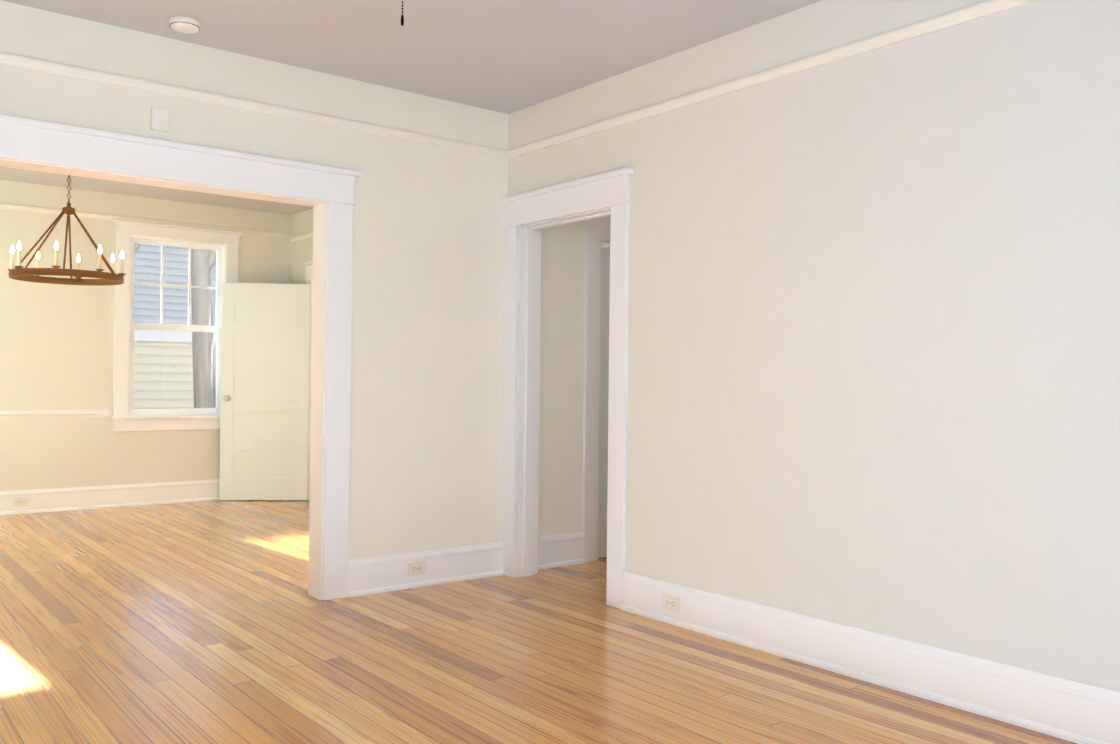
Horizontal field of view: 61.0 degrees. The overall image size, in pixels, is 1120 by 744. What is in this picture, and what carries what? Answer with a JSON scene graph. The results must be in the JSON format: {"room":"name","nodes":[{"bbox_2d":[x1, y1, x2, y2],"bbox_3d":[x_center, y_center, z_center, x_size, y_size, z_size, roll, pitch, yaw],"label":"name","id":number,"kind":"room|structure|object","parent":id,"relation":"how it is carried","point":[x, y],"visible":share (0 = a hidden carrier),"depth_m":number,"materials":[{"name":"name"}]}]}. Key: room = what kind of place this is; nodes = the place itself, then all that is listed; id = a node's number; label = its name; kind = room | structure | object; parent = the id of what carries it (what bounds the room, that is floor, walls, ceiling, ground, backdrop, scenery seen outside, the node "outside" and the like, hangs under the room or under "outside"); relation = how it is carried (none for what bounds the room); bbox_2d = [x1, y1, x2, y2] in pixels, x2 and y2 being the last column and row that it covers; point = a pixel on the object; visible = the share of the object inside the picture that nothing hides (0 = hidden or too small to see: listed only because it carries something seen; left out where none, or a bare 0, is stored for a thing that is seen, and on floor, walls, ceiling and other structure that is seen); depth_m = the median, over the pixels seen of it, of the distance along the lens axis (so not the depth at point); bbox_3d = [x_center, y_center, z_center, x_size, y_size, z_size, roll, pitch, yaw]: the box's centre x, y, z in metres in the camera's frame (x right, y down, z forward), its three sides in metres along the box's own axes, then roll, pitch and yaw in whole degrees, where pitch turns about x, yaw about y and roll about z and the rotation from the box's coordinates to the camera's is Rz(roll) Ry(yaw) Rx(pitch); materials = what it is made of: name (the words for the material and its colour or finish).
{"room":"empty living room","nodes":[
{"label":"empty living room","id":0,"kind":"room"},
{"bbox_2d":[0,180,291,491],"bbox_3d":[-3.557,-0.184,8.671,7.320,2.740,0.150,1,-1,-39],"label":"wall","id":1,"kind":"structure","parent":0,"point":[57,346],"depth_m":8.13,"materials":[{"name":"beige paint"}]},
{"bbox_2d":[0,410,110,417],"bbox_3d":[-4.497,0.349,7.809,1.488,0.060,0.028,1,-1,-39],"label":"trim","id":2,"kind":"structure","parent":1,"relation":"attached to","point":[53,413],"depth_m":7.97,"materials":[{"name":"white paint"}]},
{"bbox_2d":[0,203,287,238],"bbox_3d":[-4.486,-1.341,7.816,4.770,0.078,0.026,1,-1,-39],"label":"rail","id":3,"kind":"object","parent":1,"relation":"attached to","point":[8,206],"depth_m":8.36,"materials":[{"name":"paint"}]},
{"bbox_2d":[110,219,242,430],"bbox_3d":[-3.510,-0.399,8.689,1.132,1.850,0.240,1,-1,-39],"label":"window","id":4,"kind":"structure","parent":1,"relation":"in","point":[216,328],"depth_m":8.62,"materials":[{"name":"white paint"}]},
{"bbox_2d":[219,283,310,499],"bbox_3d":[-2.738,0.183,8.841,0.806,2.014,0.163,1,0,-5],"label":"room door","id":5,"kind":"structure","parent":1,"relation":"in","point":[264,410],"depth_m":8.83,"materials":[{"name":"white paint"}]},
{"bbox_2d":[0,0,584,559],"bbox_3d":[-0.883,-0.179,5.314,7.320,2.740,0.150,1,-1,-39],"label":"wall","id":6,"kind":"structure","parent":0,"point":[426,424],"depth_m":5.24,"materials":[{"name":"beige paint"}]},
{"bbox_2d":[150,107,167,131],"bbox_3d":[-1.862,-1.174,4.419,0.075,0.105,0.027,1,-1,-39],"label":"box","id":7,"kind":"object","parent":6,"relation":"attached to","point":[159,120],"visible":1,"depth_m":4.41,"materials":[{"name":"white paint"}]},
{"bbox_2d":[0,114,360,599],"bbox_3d":[-1.965,0.049,4.453,2.112,2.247,0.250,1,-1,-39],"label":"door frame","id":8,"kind":"structure","parent":6,"relation":"attached to","point":[327,193],"depth_m":4.93,"materials":[{"name":"white paint"}]},
{"bbox_2d":[0,51,507,158],"bbox_3d":[-1.988,-1.324,4.319,4.260,0.048,0.026,1,-1,-39],"label":"rail","id":9,"kind":"object","parent":6,"relation":"attached to","point":[9,59],"depth_m":4.63,"materials":[{"name":"paint"}]},
{"bbox_2d":[582,216,610,561],"bbox_3d":[0.514,0.099,6.428,1.112,2.232,0.250,1,-1,-39],"label":"door frame","id":10,"kind":"structure","parent":6,"relation":"attached to","point":[597,233],"depth_m":6.06,"materials":[{"name":"white paint"}]},
{"bbox_2d":[598,247,609,557],"bbox_3d":[0.529,0.202,6.402,0.800,2.014,0.163,1,-1,-39],"label":"hall door","id":11,"kind":"structure","parent":6,"relation":"in","point":[604,399],"depth_m":6.19,"materials":[{"name":"white paint"}]},
{"bbox_2d":[291,208,312,283],"bbox_3d":[-1.305,-0.166,7.722,0.120,2.740,4.142,1,-1,-39],"label":"wall","id":12,"kind":"structure","parent":0,"point":[302,250],"depth_m":9.13,"materials":[{"name":"beige paint"}]},
{"bbox_2d":[288,231,312,241],"bbox_3d":[-1.353,-1.304,7.689,0.026,0.072,4.050,1,-1,-39],"label":"rail","id":13,"kind":"object","parent":12,"relation":"attached to","point":[292,238],"depth_m":9.11,"materials":[{"name":"paint"}]},
{"bbox_2d":[302,261,312,500],"bbox_3d":[-2.016,0.086,8.608,0.220,2.232,1.122,1,-1,-39],"label":"door frame","id":14,"kind":"structure","parent":12,"relation":"attached to","point":[309,267],"depth_m":8.88,"materials":[{"name":"white paint"}]},
{"bbox_2d":[0,0,821,214],"bbox_3d":[-0.519,-1.588,4.888,7.620,0.080,9.850,1,-1,-39],"label":"ceiling","id":15,"kind":"structure","parent":0,"point":[507,56],"depth_m":4.40,"materials":[{"name":"paint"}]},
{"bbox_2d":[8,175,125,285],"bbox_3d":[-3.208,-1.083,6.206,0.674,0.972,0.673,1,-1,-39],"label":"chandelier","id":16,"kind":"object","parent":15,"relation":"hanging from","point":[19,272],"visible":0.9,"depth_m":6.17,"materials":[{"name":"brown wood"}]},
{"bbox_2d":[169,16,200,32],"bbox_3d":[-1.676,-1.547,4.249,0.136,0.038,0.136,1,-1,-39],"label":"smoke detector","id":17,"kind":"object","parent":15,"relation":"attached to","point":[182,24],"visible":1,"depth_m":4.21,"materials":[{"name":"white plastic"}]},
{"bbox_2d":[400,1,403,25],"bbox_3d":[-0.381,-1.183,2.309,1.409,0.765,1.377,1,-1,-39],"label":"pull chain","id":18,"kind":"object","parent":15,"relation":"hanging from","point":[402,20],"visible":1,"depth_m":2.20,"materials":[{"name":"brown metal"}]},
{"bbox_2d":[0,500,1076,743],"bbox_3d":[-0.551,1.222,4.868,7.620,0.060,9.850,1,-1,-39],"label":"floor","id":19,"kind":"structure","parent":0,"point":[202,622],"depth_m":3.88,"materials":[{"name":"brown wood"}]},
{"bbox_2d":[508,0,1119,691],"bbox_3d":[1.372,-0.166,3.653,0.140,2.740,5.258,1,-1,-39],"label":"wall","id":20,"kind":"structure","parent":0,"point":[874,346],"depth_m":3.68,"materials":[{"name":"beige paint"}]},
{"bbox_2d":[0,479,1119,743],"bbox_3d":[-0.549,1.097,4.869,7.320,0.190,9.550,1,-1,-39],"label":"baseboard","id":21,"kind":"structure","parent":20,"relation":"attached to","point":[1072,711],"depth_m":4.00,"materials":[{"name":"white paint"}]},
{"bbox_2d":[14,497,29,505],"bbox_3d":[-4.438,1.069,7.840,0.114,0.070,0.009,1,-1,-39],"label":"outlet","id":22,"kind":"object","parent":21,"relation":"attached to","point":[22,501],"visible":1,"depth_m":7.84,"materials":[{"name":"white plastic"}]},
{"bbox_2d":[408,561,425,575],"bbox_3d":[-0.789,1.087,5.260,0.114,0.070,0.009,1,-1,-39],"label":"outlet","id":23,"kind":"object","parent":21,"relation":"attached to","point":[416,568],"visible":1,"depth_m":5.26,"materials":[{"name":"white plastic"}]},
{"bbox_2d":[662,594,679,612],"bbox_3d":[0.529,1.101,4.527,0.009,0.070,0.114,1,-1,-39],"label":"outlet","id":24,"kind":"object","parent":21,"relation":"attached to","point":[671,603],"visible":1,"depth_m":4.52,"materials":[{"name":"white plastic"}]},
{"bbox_2d":[501,167,633,608],"bbox_3d":[0.075,0.086,5.275,0.240,2.232,1.103,1,-1,-39],"label":"door frame","id":25,"kind":"structure","parent":20,"relation":"attached to","point":[529,216],"depth_m":5.55,"materials":[{"name":"white paint"}]},
{"bbox_2d":[508,0,1037,158],"bbox_3d":[1.319,-1.291,3.610,0.026,0.048,5.258,1,-1,-39],"label":"rail","id":26,"kind":"object","parent":20,"relation":"attached to","point":[894,36],"depth_m":4.02,"materials":[{"name":"paint"}]},
{"label":"outside","id":27,"kind":"structure","parent":0,"visible":0},
{"bbox_3d":[-12.456,1.854,21.498,36.000,0.150,30.700,1,-1,-39],"label":"ground","id":28,"kind":"structure","parent":27,"visible":0},
{"bbox_2d":[133,243,215,408],"bbox_3d":[-9.048,-1.702,18.902,22.800,7.000,7.800,1,-1,-39],"label":"neighbouring house","id":29,"kind":"structure","parent":28,"relation":"on","point":[178,336],"depth_m":16.24,"materials":[{"name":"grey"}]},
{"bbox_2d":[191,249,215,407],"bbox_3d":[-4.507,-4.382,11.961,5.007,12.362,5.733,1,-1,-39],"label":"tree","id":30,"kind":"object","parent":28,"relation":"on","point":[203,313],"depth_m":11.70,"materials":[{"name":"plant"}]}
]}

